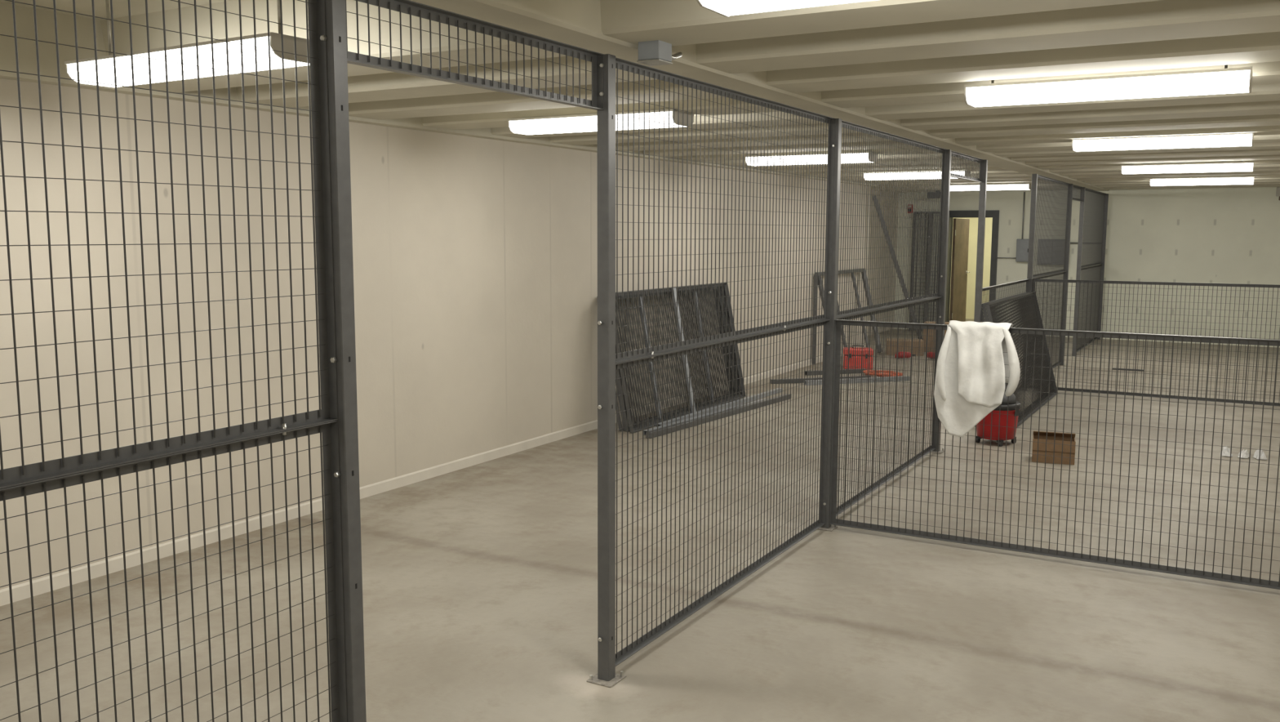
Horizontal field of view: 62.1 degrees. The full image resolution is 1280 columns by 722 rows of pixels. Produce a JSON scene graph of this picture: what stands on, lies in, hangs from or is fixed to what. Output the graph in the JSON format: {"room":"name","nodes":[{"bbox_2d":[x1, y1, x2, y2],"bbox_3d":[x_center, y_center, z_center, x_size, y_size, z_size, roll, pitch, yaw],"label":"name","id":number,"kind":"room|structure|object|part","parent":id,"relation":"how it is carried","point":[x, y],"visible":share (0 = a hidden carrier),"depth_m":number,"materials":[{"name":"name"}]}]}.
{"room":"basement storage room","nodes":[
{"label":"basement storage room","id":0,"kind":"room"},
{"bbox_2d":[0,78,897,589],"bbox_3d":[-0.590,-0.924,9.601,0.780,2.950,21.500,4,8,29],"label":"wall","id":1,"kind":"structure","parent":0,"point":[475,259],"depth_m":6.39,"materials":[{"name":"white paint"}]},
{"bbox_2d":[0,344,865,605],"bbox_3d":[-1.093,0.705,8.114,0.016,0.072,18.100,4,8,29],"label":"baseboard","id":2,"kind":"structure","parent":1,"relation":"attached to","point":[60,580],"depth_m":6.25,"materials":[{"name":"paint"}]},
{"bbox_2d":[0,2,877,186],"bbox_3d":[-1.043,-1.807,7.784,0.130,0.360,18.100,4,8,29],"label":"trim","id":3,"kind":"structure","parent":1,"relation":"attached to","point":[24,18],"depth_m":4.95,"materials":[{"name":"paint"}]},
{"bbox_2d":[0,318,1279,721],"bbox_3d":[2.684,0.644,9.645,6.820,0.150,24.900,4,8,29],"label":"floor","id":4,"kind":"structure","parent":0,"point":[480,580],"depth_m":5.06,"materials":[{"name":"concrete"}]},
{"bbox_2d":[320,0,366,721],"bbox_3d":[-0.785,0.202,2.826,0.110,2.350,0.120,4,8,29],"label":"fence post","id":5,"kind":"object","parent":4,"relation":"on","point":[335,11],"visible":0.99,"depth_m":2.78,"materials":[{"name":"metal"}]},
{"bbox_2d":[0,0,338,488],"bbox_3d":[-1.402,-0.280,1.696,0.030,1.124,2.410,4,8,29],"label":"mesh panel","id":6,"kind":"object","parent":5,"relation":"attached to","point":[317,55],"visible":1,"depth_m":2.43,"materials":[{"name":"grey metal"}]},
{"bbox_2d":[0,419,347,721],"bbox_3d":[-1.406,0.864,1.835,0.030,1.211,2.410,4,8,29],"label":"mesh panel","id":7,"kind":"object","parent":5,"relation":"attached to","point":[330,447],"visible":0.98,"depth_m":2.54,"materials":[{"name":"metal"}]},
{"bbox_2d":[586,53,626,687],"bbox_3d":[-0.125,0.065,3.973,0.110,2.350,0.120,4,8,29],"label":"fence post","id":8,"kind":"object","parent":4,"relation":"on","point":[606,676],"visible":0.99,"depth_m":3.96,"materials":[{"name":"metal"}]},
{"bbox_2d":[345,0,604,110],"bbox_3d":[-0.460,-0.937,3.274,0.030,0.195,1.279,4,8,29],"label":"mesh panel","id":9,"kind":"object","parent":8,"relation":"attached to","point":[406,6],"visible":0.93,"depth_m":3.25,"materials":[{"name":"grey metal"}]},
{"bbox_3d":[-0.130,1.228,4.114,0.110,0.006,0.120,4,8,29],"label":"plate","id":10,"kind":"part","parent":8,"relation":"part of","materials":[{"name":"silver metal"}]},
{"bbox_2d":[596,288,732,430],"bbox_3d":[0.305,-0.097,10.206,0.255,1.164,2.300,4,8,29],"label":"mesh panel","id":11,"kind":"object","parent":4,"relation":"on","point":[619,420],"visible":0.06,"depth_m":9.79,"materials":[{"name":"grey metal"}]},
{"bbox_2d":[615,289,734,430],"bbox_3d":[0.345,-0.097,10.206,0.255,1.164,2.300,4,8,29],"label":"mesh panel","id":12,"kind":"object","parent":4,"relation":"on","point":[619,396],"visible":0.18,"depth_m":9.67,"materials":[{"name":"grey metal"}]},
{"bbox_2d":[615,288,737,431],"bbox_3d":[0.364,-0.092,10.172,0.255,1.164,2.300,4,8,29],"label":"mesh panel","id":13,"kind":"object","parent":4,"relation":"on","point":[620,385],"visible":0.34,"depth_m":9.70,"materials":[{"name":"grey metal"}]},
{"bbox_2d":[615,285,742,427],"bbox_3d":[0.404,-0.092,10.173,0.255,1.164,2.300,4,8,29],"label":"mesh panel","id":14,"kind":"object","parent":4,"relation":"on","point":[713,287],"visible":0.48,"depth_m":10.38,"materials":[{"name":"grey metal"}]},
{"bbox_2d":[615,282,746,432],"bbox_3d":[0.416,-0.102,10.130,0.260,1.194,2.360,4,8,29],"label":"mesh panel","id":15,"kind":"object","parent":4,"relation":"on","point":[660,290],"visible":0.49,"depth_m":10.10,"materials":[{"name":"grey metal"}]},
{"bbox_2d":[643,398,765,435],"bbox_3d":[0.659,0.508,9.906,0.057,0.040,2.138,5,8,34],"label":"channel","id":16,"kind":"object","parent":4,"relation":"on","point":[731,407],"visible":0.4,"depth_m":9.63,"materials":[{"name":"grey metal"}]},
{"bbox_2d":[645,393,790,438],"bbox_3d":[0.812,0.494,9.991,0.051,0.050,2.638,5,8,34],"label":"steel post","id":17,"kind":"object","parent":4,"relation":"on","point":[655,431],"visible":0.76,"depth_m":9.74,"materials":[{"name":"grey metal"}]},
{"bbox_2d":[655,387,782,426],"bbox_3d":[0.844,0.443,10.448,0.052,0.040,2.602,4,8,31],"label":"channel","id":18,"kind":"object","parent":4,"relation":"on","point":[673,420],"visible":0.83,"depth_m":10.37,"materials":[{"name":"grey metal"}]},
{"bbox_2d":[770,375,870,383],"bbox_3d":[2.099,0.216,12.308,1.252,0.050,0.050,-2,7,-16],"label":"steel post","id":19,"kind":"object","parent":4,"relation":"on","point":[808,378],"visible":0.26,"depth_m":12.20,"materials":[{"name":"grey metal"}]},
{"bbox_2d":[817,118,841,531],"bbox_3d":[1.095,-0.189,6.094,0.110,2.350,0.120,4,8,29],"label":"fence post","id":20,"kind":"object","parent":4,"relation":"on","point":[827,526],"visible":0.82,"depth_m":6.04,"materials":[{"name":"metal"}]},
{"bbox_2d":[615,319,830,666],"bbox_3d":[0.474,0.473,5.104,0.030,1.211,2.409,4,8,29],"label":"mesh panel","id":21,"kind":"object","parent":20,"relation":"attached to","point":[650,636],"visible":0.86,"depth_m":4.94,"materials":[{"name":"metal"}]},
{"bbox_2d":[615,57,835,363],"bbox_3d":[0.478,-0.671,4.964,0.030,1.124,2.409,4,8,29],"label":"mesh panel","id":22,"kind":"object","parent":20,"relation":"attached to","point":[640,69],"visible":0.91,"depth_m":4.89,"materials":[{"name":"grey metal"}]},
{"bbox_3d":[1.090,0.975,6.235,0.110,0.006,0.120,4,8,29],"label":"plate","id":23,"kind":"part","parent":20,"relation":"part of","materials":[{"name":"silver metal"}]},
{"bbox_2d":[835,297,942,515],"bbox_3d":[1.711,0.224,7.256,0.030,1.195,2.479,4,8,29],"label":"mesh panel","id":24,"kind":"object","parent":20,"relation":"attached to","point":[938,300],"visible":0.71,"depth_m":7.27,"materials":[{"name":"black metal"}]},
{"bbox_2d":[804,368,866,375],"bbox_3d":[2.393,0.133,12.999,0.814,0.050,0.070,-2,7,-18],"label":"channel","id":25,"kind":"object","parent":4,"relation":"on","point":[846,370],"visible":0.38,"depth_m":12.99,"materials":[{"name":"metal"}]},
{"bbox_2d":[812,268,882,364],"bbox_3d":[2.889,-0.633,14.509,0.439,1.192,2.114,4,8,29],"label":"steel frame","id":26,"kind":"object","parent":4,"relation":"on","point":[861,271],"visible":0.38,"depth_m":14.75,"materials":[{"name":"grey metal"}]},
{"bbox_3d":[2.280,-0.539,13.853,0.040,1.160,0.040,4,8,29],"label":"wall leg","id":27,"kind":"part","parent":26,"relation":"part of","materials":[{"name":"grey metal"}]},
{"bbox_3d":[2.427,-0.528,13.707,0.045,1.218,0.045,-4,-12,-33],"label":"leg","id":28,"kind":"part","parent":26,"relation":"part of","materials":[{"name":"grey metal"}]},
{"bbox_3d":[2.772,-1.223,14.602,0.045,0.045,1.920,4,8,29],"label":"rail","id":29,"kind":"part","parent":26,"relation":"part of","materials":[{"name":"grey metal"}]},
{"bbox_3d":[2.645,-0.574,14.086,0.030,1.233,0.030,-3,-14,-24],"label":"leg","id":30,"kind":"part","parent":26,"relation":"part of","materials":[{"name":"grey metal"}]},
{"bbox_3d":[3.087,-0.666,14.853,0.030,1.229,0.030,-3,-14,-26],"label":"leg","id":31,"kind":"part","parent":26,"relation":"part of","materials":[{"name":"grey metal"}]},
{"bbox_3d":[3.327,-0.716,15.271,0.050,1.235,0.050,-3,-15,-23],"label":"leg","id":32,"kind":"part","parent":26,"relation":"part of","materials":[{"name":"grey metal"}]},
{"bbox_2d":[804,375,910,385],"bbox_3d":[2.508,0.225,12.248,1.345,0.050,0.060,-2,7,-18],"label":"channel","id":33,"kind":"object","parent":4,"relation":"on","point":[886,377],"visible":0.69,"depth_m":12.23,"materials":[{"name":"grey metal"}]},
{"bbox_2d":[843,345,873,369],"bbox_3d":[2.772,-0.051,13.509,0.370,0.298,0.217,1,7,10],"label":"tool case","id":34,"kind":"object","parent":4,"relation":"on","point":[851,348],"visible":0.56,"depth_m":13.42,"materials":[{"name":"red plastic"}]},
{"bbox_3d":[2.772,-0.120,13.505,0.370,0.085,0.210,1,7,10],"label":"case lid","id":35,"kind":"part","parent":34,"relation":"part of","materials":[{"name":"red plastic"}]},
{"bbox_2d":[863,369,902,377],"bbox_3d":[2.923,0.154,12.813,0.494,0.057,0.301,4,8,29],"label":"extension cord","id":36,"kind":"object","parent":4,"relation":"on","point":[877,371],"visible":0.48,"depth_m":12.74,"materials":[{"name":"orange rubber"}]},
{"bbox_2d":[872,195,921,338],"bbox_3d":[3.808,-1.295,15.625,0.857,2.253,0.055,0,7,0],"label":"leaning post","id":37,"kind":"object","parent":4,"relation":"on","point":[904,291],"visible":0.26,"depth_m":15.57,"materials":[{"name":"grey metal"}]},
{"bbox_2d":[885,337,924,355],"bbox_3d":[3.766,-0.197,15.127,0.500,0.204,0.340,1,7,10],"label":"carton","id":38,"kind":"object","parent":4,"relation":"on","point":[900,340],"visible":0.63,"depth_m":14.97,"materials":[{"name":"brown cardboard"}]},
{"bbox_3d":[3.767,-0.297,15.115,0.500,0.004,0.340,1,7,10],"label":"lid","id":39,"kind":"part","parent":38,"relation":"part of","materials":[{"name":"cardboard"}]},
{"bbox_2d":[895,351,915,357],"bbox_3d":[3.641,-0.073,14.587,0.280,0.123,0.204,2,7,15],"label":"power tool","id":40,"kind":"object","parent":4,"relation":"on","point":[899,352],"visible":0.25,"depth_m":14.49,"materials":[{"name":"red plastic"}]},
{"bbox_3d":[3.605,-0.084,14.534,0.203,0.090,0.088,2,7,15],"label":"motor","id":41,"kind":"part","parent":40,"relation":"part of","materials":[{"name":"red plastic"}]},
{"bbox_2d":[910,211,939,328],"bbox_3d":[5.058,-1.561,18.586,0.620,2.080,0.031,4,7,29],"label":"mesh panel","id":42,"kind":"object","parent":4,"relation":"on","point":[913,211],"visible":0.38,"depth_m":18.61,"materials":[{"name":"grey metal"}]},
{"bbox_2d":[910,213,939,322],"bbox_3d":[5.065,-1.565,18.623,0.620,2.080,0.031,4,7,29],"label":"mesh panel","id":43,"kind":"object","parent":4,"relation":"on","point":[917,213],"visible":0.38,"depth_m":18.64,"materials":[{"name":"grey metal"}]},
{"bbox_2d":[911,213,939,323],"bbox_3d":[5.073,-1.570,18.660,0.620,2.080,0.031,4,7,29],"label":"mesh panel","id":44,"kind":"object","parent":4,"relation":"on","point":[919,213],"visible":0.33,"depth_m":18.67,"materials":[{"name":"grey metal"}]},
{"bbox_2d":[909,211,950,330],"bbox_3d":[5.050,-1.556,18.549,0.620,2.080,0.031,4,7,29],"label":"mesh panel","id":45,"kind":"object","parent":4,"relation":"on","point":[914,215],"visible":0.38,"depth_m":18.57,"materials":[{"name":"grey metal"}]},
{"bbox_2d":[927,351,934,358],"bbox_3d":[4.058,-0.062,14.506,0.204,0.123,0.280,-4,8,-30],"label":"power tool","id":46,"kind":"object","parent":4,"relation":"on","point":[927,352],"visible":0.2,"depth_m":14.49,"materials":[{"name":"red plastic"}]},
{"bbox_2d":[922,320,949,351],"bbox_3d":[4.325,-0.350,15.484,0.360,0.424,0.300,3,7,22],"label":"carton","id":47,"kind":"object","parent":4,"relation":"on","point":[946,322],"visible":0.23,"depth_m":15.38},
{"bbox_3d":[4.325,-0.558,15.458,0.360,0.004,0.300,3,7,22],"label":"lid","id":48,"kind":"part","parent":47,"relation":"part of","materials":[{"name":"cardboard"}]},
{"bbox_2d":[930,149,951,453],"bbox_3d":[2.349,-0.450,8.275,0.110,2.350,0.120,4,8,29],"label":"fence post","id":49,"kind":"object","parent":4,"relation":"on","point":[948,151],"visible":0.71,"depth_m":8.21,"materials":[{"name":"metal"}]},
{"bbox_2d":[836,120,946,318],"bbox_3d":[1.715,-0.928,7.115,0.030,1.124,2.479,4,8,29],"label":"mesh panel","id":50,"kind":"object","parent":49,"relation":"attached to","point":[845,124],"visible":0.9,"depth_m":7.06,"materials":[{"name":"grey metal"}]},
{"bbox_3d":[2.345,0.714,8.417,0.110,0.006,0.120,4,8,29],"label":"plate","id":51,"kind":"part","parent":49,"relation":"part of","materials":[{"name":"silver metal"}]},
{"bbox_2d":[973,160,987,426],"bbox_3d":[2.994,-0.584,9.396,0.051,2.350,0.051,4,8,29],"label":"fence post","id":52,"kind":"object","parent":4,"relation":"on","point":[983,185],"visible":0.66,"depth_m":9.32,"materials":[{"name":"grey metal"}]},
{"bbox_2d":[950,151,984,182],"bbox_3d":[2.667,-1.587,8.710,0.030,0.195,1.249,4,8,29],"label":"mesh panel","id":53,"kind":"object","parent":52,"relation":"attached to","point":[980,162],"visible":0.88,"depth_m":8.83,"materials":[{"name":"grey metal"}]},
{"bbox_2d":[975,385,1021,446],"bbox_3d":[2.934,0.425,8.759,0.362,0.500,0.395,-1,7,-12],"label":"shop vacuum","id":54,"kind":"object","parent":4,"relation":"on","point":[1011,406],"visible":0.44,"depth_m":8.61,"materials":[{"name":"red plastic"}]},
{"bbox_3d":[2.937,0.502,8.752,0.352,0.260,0.352,-6,9,-40],"label":"tank","id":55,"kind":"part","parent":54,"relation":"part of","materials":[{"name":"red plastic"}]},
{"bbox_2d":[981,291,1047,414],"bbox_3d":[3.721,-0.079,10.458,0.310,1.092,2.360,4,8,29],"label":"mesh panel","id":56,"kind":"object","parent":4,"relation":"on","point":[982,313],"visible":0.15,"depth_m":10.77,"materials":[{"name":"grey metal"}]},
{"bbox_2d":[982,291,1053,419],"bbox_3d":[3.752,-0.077,10.448,0.310,1.092,2.360,4,8,29],"label":"mesh panel","id":57,"kind":"object","parent":4,"relation":"on","point":[984,307],"visible":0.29,"depth_m":10.97,"materials":[{"name":"grey metal"}]},
{"bbox_2d":[985,291,1057,426],"bbox_3d":[3.783,-0.076,10.437,0.310,1.092,2.360,4,8,29],"label":"mesh panel","id":58,"kind":"object","parent":4,"relation":"on","point":[1051,395],"visible":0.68,"depth_m":10.65,"materials":[{"name":"grey metal"}]},
{"bbox_2d":[1022,173,1037,390],"bbox_3d":[4.239,-0.843,11.560,0.051,2.350,0.051,4,8,29],"label":"fence post","id":59,"kind":"object","parent":4,"relation":"on","point":[1034,176],"visible":0.67,"depth_m":11.47,"materials":[{"name":"grey metal"}]},
{"bbox_2d":[982,279,1030,389],"bbox_3d":[3.606,-0.170,10.549,0.030,1.195,2.459,4,8,29],"label":"mesh panel","id":60,"kind":"object","parent":59,"relation":"attached to","point":[1004,287],"visible":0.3,"depth_m":10.79,"materials":[{"name":"metal"}]},
{"bbox_2d":[1031,271,1066,380],"bbox_3d":[4.880,-0.435,12.765,0.030,1.195,2.579,4,8,29],"label":"mesh panel","id":61,"kind":"object","parent":59,"relation":"attached to","point":[1064,273],"visible":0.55,"depth_m":13.27,"materials":[{"name":"black metal"}]},
{"bbox_2d":[1032,174,1071,278],"bbox_3d":[4.884,-1.587,12.625,0.030,1.124,2.579,4,8,29],"label":"mesh panel","id":62,"kind":"object","parent":59,"relation":"attached to","point":[1048,180],"visible":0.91,"depth_m":12.74,"materials":[{"name":"grey metal"}]},
{"bbox_2d":[1031,431,1075,464],"bbox_3d":[3.142,0.653,8.074,0.300,0.215,0.217,3,7,21],"label":"cardboard box","id":63,"kind":"object","parent":4,"relation":"on","point":[1042,434],"visible":0.98,"depth_m":8.01,"materials":[{"name":"brown cardboard"}]},
{"bbox_2d":[829,319,1279,589],"bbox_3d":[2.354,0.447,5.438,2.858,1.195,0.030,4,8,29],"label":"fence","id":64,"kind":"object","parent":4,"relation":"on","point":[1250,580],"visible":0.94,"depth_m":5.52,"materials":[{"name":"grey metal"}]},
{"bbox_2d":[933,320,1020,437],"bbox_3d":[1.804,0.103,5.678,0.442,0.626,0.162,4,8,29],"label":"towel","id":65,"kind":"object","parent":64,"relation":"hanging from","point":[971,375],"visible":1,"depth_m":5.65,"materials":[{"name":"fabric"}]},
{"bbox_2d":[1058,183,1073,364],"bbox_3d":[5.543,-1.114,13.828,0.051,2.350,0.051,4,8,29],"label":"fence post","id":66,"kind":"object","parent":4,"relation":"on","point":[1072,184],"visible":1,"depth_m":13.79,"materials":[{"name":"grey metal"}]},
{"bbox_2d":[1072,186,1085,355],"bbox_3d":[6.124,-1.234,14.836,0.051,2.350,0.051,4,8,29],"label":"fence post","id":67,"kind":"object","parent":4,"relation":"on","point":[1082,203],"visible":0.67,"depth_m":14.80,"materials":[{"name":"grey metal"}]},
{"bbox_2d":[1072,184,1083,201],"bbox_3d":[5.828,-2.244,14.207,0.030,0.195,1.119,4,8,29],"label":"mesh panel","id":68,"kind":"object","parent":67,"relation":"attached to","point":[1080,189],"visible":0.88,"depth_m":14.42,"materials":[{"name":"grey metal"}]},
{"bbox_2d":[1076,263,1102,351],"bbox_3d":[6.802,-0.835,16.106,0.030,1.195,2.729,4,8,29],"label":"mesh panel","id":69,"kind":"object","parent":67,"relation":"attached to","point":[1100,266],"visible":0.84,"depth_m":16.25,"materials":[{"name":"grey metal"}]},
{"bbox_2d":[1080,187,1106,268],"bbox_3d":[6.806,-1.987,15.966,0.030,1.124,2.729,4,8,29],"label":"mesh panel","id":70,"kind":"object","parent":67,"relation":"attached to","point":[1095,239],"visible":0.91,"depth_m":16.12,"materials":[{"name":"grey metal"}]},
{"bbox_2d":[1097,193,1108,339],"bbox_3d":[7.502,-1.521,17.233,0.051,2.350,0.051,4,8,29],"label":"fence post","id":71,"kind":"object","parent":4,"relation":"on","point":[1107,200],"visible":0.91,"depth_m":17.20,"materials":[{"name":"grey metal"}]},
{"bbox_2d":[1112,367,1143,371],"bbox_3d":[6.175,0.108,13.442,0.361,0.020,0.030,4,8,26],"label":"floor strip","id":72,"kind":"object","parent":4,"relation":"on","point":[1113,368],"visible":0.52,"depth_m":13.43,"materials":[{"name":"grey metal"}]},
{"bbox_2d":[1026,279,1279,406],"bbox_3d":[5.498,-0.207,10.904,2.858,1.195,0.030,4,8,29],"label":"fence","id":73,"kind":"object","parent":4,"relation":"on","point":[1268,403],"visible":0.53,"depth_m":10.97,"materials":[{"name":"grey metal"}]},
{"bbox_2d":[1220,445,1232,456],"bbox_3d":[4.581,0.699,8.294,0.081,0.070,0.127,3,7,20],"label":"plastic wrap","id":74,"kind":"object","parent":4,"relation":"on","point":[1226,451],"visible":0.83,"depth_m":8.27,"materials":[{"name":"white plastic"}]},
{"bbox_2d":[1237,448,1248,457],"bbox_3d":[4.681,0.709,8.238,0.078,0.064,0.129,6,9,39],"label":"plastic wrap","id":75,"kind":"object","parent":4,"relation":"on","point":[1244,454],"visible":0.93,"depth_m":8.21,"materials":[{"name":"white plastic"}]},
{"bbox_2d":[1253,448,1266,459],"bbox_3d":[4.777,0.709,8.183,0.080,0.078,0.125,2,7,15],"label":"plastic wrap","id":76,"kind":"object","parent":4,"relation":"on","point":[1263,456],"visible":0.87,"depth_m":8.16,"materials":[{"name":"white plastic"}]},
{"bbox_2d":[0,0,1279,192],"bbox_3d":[1.950,-1.886,8.025,6.820,0.440,21.900,4,8,29],"label":"ceiling","id":77,"kind":"structure","parent":0,"point":[912,62],"depth_m":4.75,"materials":[{"name":"paint"}]},
{"bbox_2d":[64,0,310,88],"bbox_3d":[-1.757,-1.309,4.138,1.264,0.380,0.268,4,8,31],"label":"fluorescent light","id":78,"kind":"object","parent":77,"relation":"hanging from","point":[123,62],"visible":0.67,"depth_m":4.02,"materials":[{"name":"white plastic"}]},
{"bbox_3d":[-2.203,-1.384,4.406,0.013,0.298,0.010,4,8,31],"label":"hanger rod","id":79,"kind":"part","parent":78,"relation":"part of","materials":[{"name":"metal"}]},
{"bbox_3d":[-1.312,-1.315,3.859,0.013,0.298,0.010,4,8,31],"label":"hanger rod","id":80,"kind":"part","parent":78,"relation":"part of","materials":[{"name":"metal"}]},
{"bbox_2d":[507,113,596,135],"bbox_3d":[-0.480,-1.414,6.192,1.054,0.084,0.867,4,8,29],"label":"fluorescent light","id":81,"kind":"object","parent":77,"relation":"attached to","point":[559,124],"depth_m":6.51,"materials":[{"name":"white plastic"}]},
{"bbox_2d":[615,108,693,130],"bbox_3d":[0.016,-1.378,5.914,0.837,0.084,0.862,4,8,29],"label":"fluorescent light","id":82,"kind":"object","parent":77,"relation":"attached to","point":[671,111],"depth_m":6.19,"materials":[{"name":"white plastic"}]},
{"bbox_2d":[636,40,682,66],"bbox_3d":[0.092,-1.146,3.992,0.096,0.075,0.256,4,8,29],"label":"junction box","id":83,"kind":"object","parent":77,"relation":"attached to","point":[657,52],"visible":1,"depth_m":3.89,"materials":[{"name":"metal"}]},
{"bbox_3d":[0.055,-1.104,3.932,0.096,0.006,0.106,4,8,29],"label":"plate","id":84,"kind":"part","parent":83,"relation":"part of","materials":[{"name":"metal"}]},
{"bbox_2d":[695,0,874,17],"bbox_3d":[0.711,-1.116,2.625,1.170,0.380,0.268,4,8,29],"label":"fluorescent light","id":85,"kind":"object","parent":77,"relation":"hanging from","point":[726,8],"visible":1,"depth_m":2.86,"materials":[{"name":"white plastic"}]},
{"bbox_2d":[744,151,878,166],"bbox_3d":[1.538,-1.822,9.604,1.170,0.084,0.268,4,8,29],"label":"fluorescent light","id":86,"kind":"object","parent":77,"relation":"attached to","point":[854,153],"visible":0.74,"depth_m":9.52,"materials":[{"name":"white plastic"}]},
{"bbox_2d":[862,170,969,180],"bbox_3d":[3.187,-2.141,12.270,1.170,0.084,0.268,4,8,29],"label":"fluorescent light","id":87,"kind":"object","parent":77,"relation":"attached to","point":[906,172],"visible":0.55,"depth_m":12.21,"materials":[{"name":"white plastic"}]},
{"bbox_2d":[927,190,939,198],"bbox_3d":[4.965,-2.776,17.725,0.320,0.125,0.120,4,8,29],"label":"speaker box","id":88,"kind":"object","parent":77,"relation":"attached to","point":[936,190],"visible":0.43,"depth_m":17.70,"materials":[{"name":"grey plastic"}]},
{"bbox_2d":[950,182,1031,191],"bbox_3d":[4.977,-2.629,15.184,1.170,0.380,0.268,4,8,29],"label":"fluorescent light","id":89,"kind":"object","parent":77,"relation":"hanging from","point":[1023,186],"visible":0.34,"depth_m":15.05,"materials":[{"name":"white plastic"}]},
{"bbox_2d":[964,64,1252,107],"bbox_3d":[2.090,-1.373,4.782,1.170,0.380,0.268,4,8,29],"label":"fluorescent light","id":90,"kind":"object","parent":77,"relation":"hanging from","point":[1231,80],"visible":0.8,"depth_m":4.69,"materials":[{"name":"white plastic"}]},
{"bbox_2d":[1071,132,1253,151],"bbox_3d":[3.775,-1.583,7.708,1.170,0.084,0.268,4,8,29],"label":"fluorescent light","id":91,"kind":"object","parent":77,"relation":"attached to","point":[1229,140],"visible":1,"depth_m":7.61,"materials":[{"name":"white plastic"}]},
{"bbox_2d":[1120,160,1253,174],"bbox_3d":[5.445,-2.066,10.574,1.170,0.380,0.268,4,8,29],"label":"fluorescent light","id":92,"kind":"object","parent":77,"relation":"hanging from","point":[1242,166],"visible":0.8,"depth_m":10.49,"materials":[{"name":"white plastic"}]},
{"bbox_2d":[1149,177,1254,186],"bbox_3d":[7.140,-2.278,13.518,1.170,0.084,0.268,4,8,29],"label":"fluorescent light","id":93,"kind":"object","parent":77,"relation":"attached to","point":[1246,180],"visible":0.96,"depth_m":13.41,"materials":[{"name":"white plastic"}]},
{"bbox_2d":[949,217,992,319],"bbox_3d":[6.566,-1.906,19.749,2.600,2.500,2.900,4,8,29],"label":"wall","id":94,"kind":"structure","parent":0,"point":[973,225],"depth_m":21.21,"materials":[{"name":"beige paint"}]},
{"bbox_2d":[893,186,1279,347],"bbox_3d":[7.370,-1.856,17.495,6.720,2.950,0.200,4,8,29],"label":"wall","id":95,"kind":"structure","parent":0,"point":[1229,234],"depth_m":16.84,"materials":[{"name":"beige paint"}]},
{"bbox_2d":[409,0,1109,191],"bbox_3d":[2.123,-1.818,7.934,0.320,0.352,21.500,4,8,29],"label":"beam","id":96,"kind":"structure","parent":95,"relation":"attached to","point":[576,23],"depth_m":4.21,"materials":[{"name":"paint"}]},
{"bbox_2d":[908,204,912,213],"bbox_3d":[4.763,-2.682,18.744,0.080,0.150,0.061,4,8,29],"label":"fire alarm","id":97,"kind":"object","parent":95,"relation":"attached to","point":[908,204],"visible":0.42,"depth_m":18.72,"materials":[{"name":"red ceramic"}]},
{"bbox_2d":[945,209,999,321],"bbox_3d":[5.734,-1.549,18.447,0.920,2.100,0.245,4,8,29],"label":"door frame","id":98,"kind":"structure","parent":95,"relation":"in","point":[994,214],"depth_m":18.18,"materials":[{"name":"black metal"}]},
{"bbox_2d":[949,217,969,321],"bbox_3d":[5.739,-1.555,18.991,0.109,1.960,0.724,5,9,35],"label":"open door leaf","id":99,"kind":"structure","parent":98,"relation":"attached to","point":[959,272],"depth_m":18.93,"materials":[{"name":"brown wood"}]},
{"bbox_2d":[996,191,1028,262],"bbox_3d":[6.303,-2.254,17.877,0.540,1.160,0.118,4,8,29],"label":"electrical box","id":100,"kind":"object","parent":95,"relation":"attached to","point":[1022,245],"visible":0.73,"depth_m":17.81,"materials":[{"name":"grey metal"}]},
{"bbox_2d":[1036,239,1098,264],"bbox_3d":[7.070,-1.791,17.491,0.990,0.420,0.118,4,8,29],"label":"electrical box","id":101,"kind":"object","parent":95,"relation":"attached to","point":[1039,239],"visible":0.19,"depth_m":17.58,"materials":[{"name":"grey metal"}]},
{"bbox_2d":[1275,186,1279,199],"bbox_3d":[9.658,-2.510,15.942,0.200,0.200,0.080,4,8,29],"label":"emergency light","id":102,"kind":"object","parent":95,"relation":"attached to","point":[1277,191],"visible":0.96,"depth_m":15.94,"materials":[{"name":"grey plastic"}]}
]}

